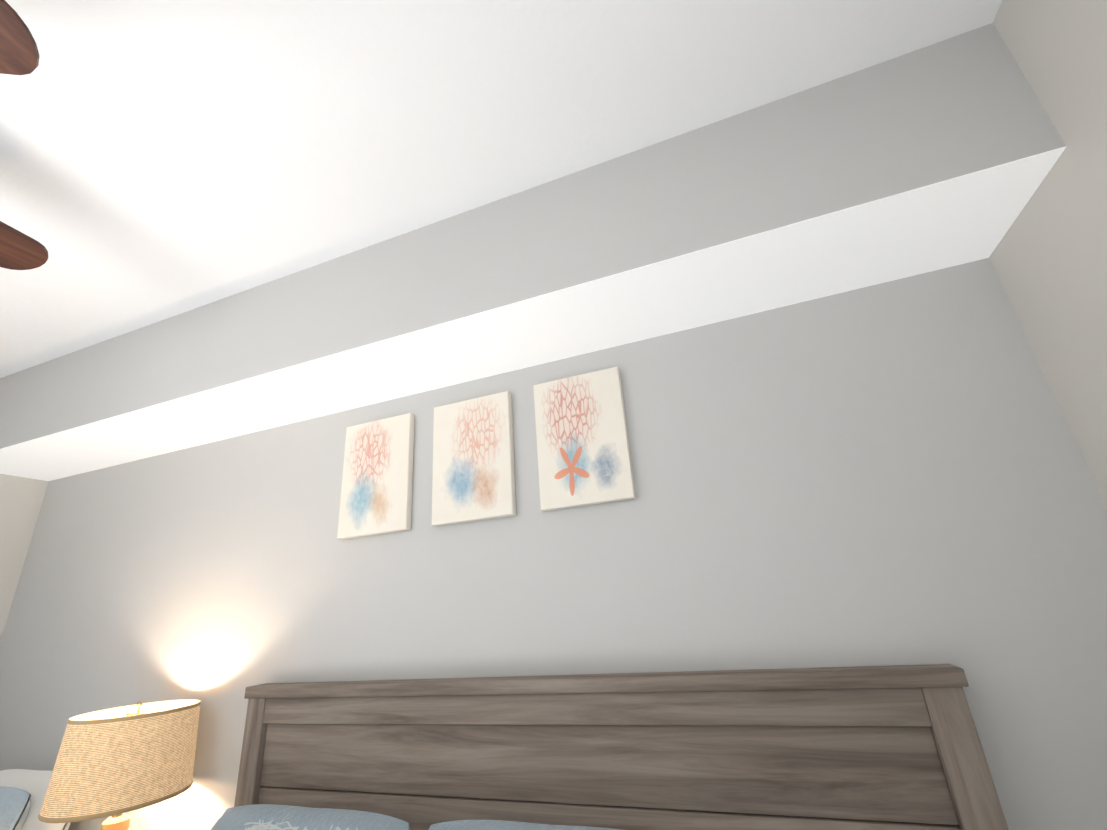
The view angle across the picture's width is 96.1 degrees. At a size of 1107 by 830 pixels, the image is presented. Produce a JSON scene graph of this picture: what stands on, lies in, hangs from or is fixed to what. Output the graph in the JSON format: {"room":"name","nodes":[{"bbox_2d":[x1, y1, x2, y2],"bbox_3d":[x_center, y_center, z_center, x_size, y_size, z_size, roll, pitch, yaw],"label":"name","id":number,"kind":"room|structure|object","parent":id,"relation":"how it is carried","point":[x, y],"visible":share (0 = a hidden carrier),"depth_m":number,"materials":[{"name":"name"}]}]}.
{"room":"bedroom","nodes":[
{"label":"bedroom","id":0,"kind":"room"},
{"bbox_2d":[0,473,48,640],"bbox_3d":[-3.154,0.866,1.177,0.140,2.740,2.888,-11,-22,18],"label":"wall","id":1,"kind":"structure","parent":0,"point":[21,499],"depth_m":2.49,"materials":[{"name":"paint"}]},
{"bbox_2d":[0,0,1001,377],"bbox_3d":[-1.350,-0.957,0.754,5.370,0.100,4.415,-11,-22,18],"label":"ceiling","id":2,"kind":"structure","parent":0,"point":[160,160],"depth_m":1.27,"materials":[{"name":"white paint"}]},
{"bbox_2d":[0,0,47,269],"bbox_3d":[-1.554,-0.492,0.739,1.259,0.746,1.259,-11,-22,18],"label":"fan","id":3,"kind":"object","parent":2,"relation":"hanging from","point":[19,55],"visible":1,"depth_m":0.88,"materials":[{"name":"brown wood"}]},
{"bbox_2d":[0,23,1065,480],"bbox_3d":[-0.831,-0.284,1.911,4.170,0.394,0.387,-11,-22,18],"label":"soffit","id":4,"kind":"structure","parent":0,"point":[946,153],"depth_m":1.44,"materials":[{"name":"paint"}]},
{"bbox_2d":[0,258,1106,829],"bbox_3d":[-0.657,0.891,1.722,4.450,2.740,0.140,-11,-22,18],"label":"wall","id":5,"kind":"structure","parent":0,"point":[894,472],"depth_m":1.46,"materials":[{"name":"paint"}]},
{"bbox_2d":[337,413,414,538],"bbox_3d":[-0.661,0.226,1.862,0.302,0.435,0.029,-11,-22,18],"label":"art","id":6,"kind":"object","parent":5,"relation":"attached to","point":[376,489],"visible":1,"depth_m":1.84,"materials":[{"name":"beige fabric"}]},
{"bbox_2d":[432,391,515,525],"bbox_3d":[-0.283,0.149,1.736,0.307,0.435,0.029,-11,-22,18],"label":"art","id":7,"kind":"object","parent":5,"relation":"attached to","point":[473,479],"visible":1,"depth_m":1.72,"materials":[{"name":"beige fabric"}]},
{"bbox_2d":[533,367,635,510],"bbox_3d":[0.089,0.074,1.613,0.302,0.435,0.029,-11,-22,18],"label":"art","id":8,"kind":"object","parent":5,"relation":"attached to","point":[583,453],"visible":1,"depth_m":1.59,"materials":[{"name":"beige fabric"}]},
{"bbox_2d":[989,0,1106,509],"bbox_3d":[0.756,-0.040,-0.421,0.140,2.740,3.495,-11,-22,18],"label":"wall","id":9,"kind":"structure","parent":0,"point":[1048,258],"depth_m":1.07,"materials":[{"name":"paint"}]},
{"bbox_3d":[-1.155,1.687,-0.266,5.370,0.100,4.415,-11,-22,18],"label":"floor","id":10,"kind":"structure","parent":0,"visible":0},
{"bbox_2d":[0,769,70,829],"bbox_3d":[-2.369,1.584,0.883,1.177,1.084,2.070,-11,-22,18],"label":"twin bed","id":11,"kind":"object","parent":10,"relation":"on","point":[22,793],"visible":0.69,"depth_m":1.78,"materials":[{"name":"white fabric"}]},
{"bbox_2d":[211,664,1008,829],"bbox_3d":[-0.365,1.034,0.219,2.160,1.355,2.190,-11,-22,18],"label":"king bed","id":12,"kind":"object","parent":10,"relation":"on","point":[894,747],"visible":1,"depth_m":1.24,"materials":[{"name":"brown wood"}]},
{"bbox_2d":[211,817,388,829],"bbox_3d":[-0.707,1.233,1.201,0.614,0.367,0.176,-11,-22,18],"label":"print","id":13,"kind":"object","parent":12,"relation":"attached to","point":[223,823],"depth_m":1.32},
{"bbox_3d":[-1.327,1.870,1.298,0.555,0.705,0.439,-11,-22,18],"label":"nightstand","id":14,"kind":"object","parent":10,"relation":"on","visible":0},
{"bbox_2d":[38,699,200,829],"bbox_3d":[-1.374,1.259,1.567,0.376,0.629,0.376,-11,-22,18],"label":"lamp","id":15,"kind":"object","parent":14,"relation":"on","point":[116,763],"visible":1,"depth_m":1.51,"materials":[{"name":"fabric"}]}
]}

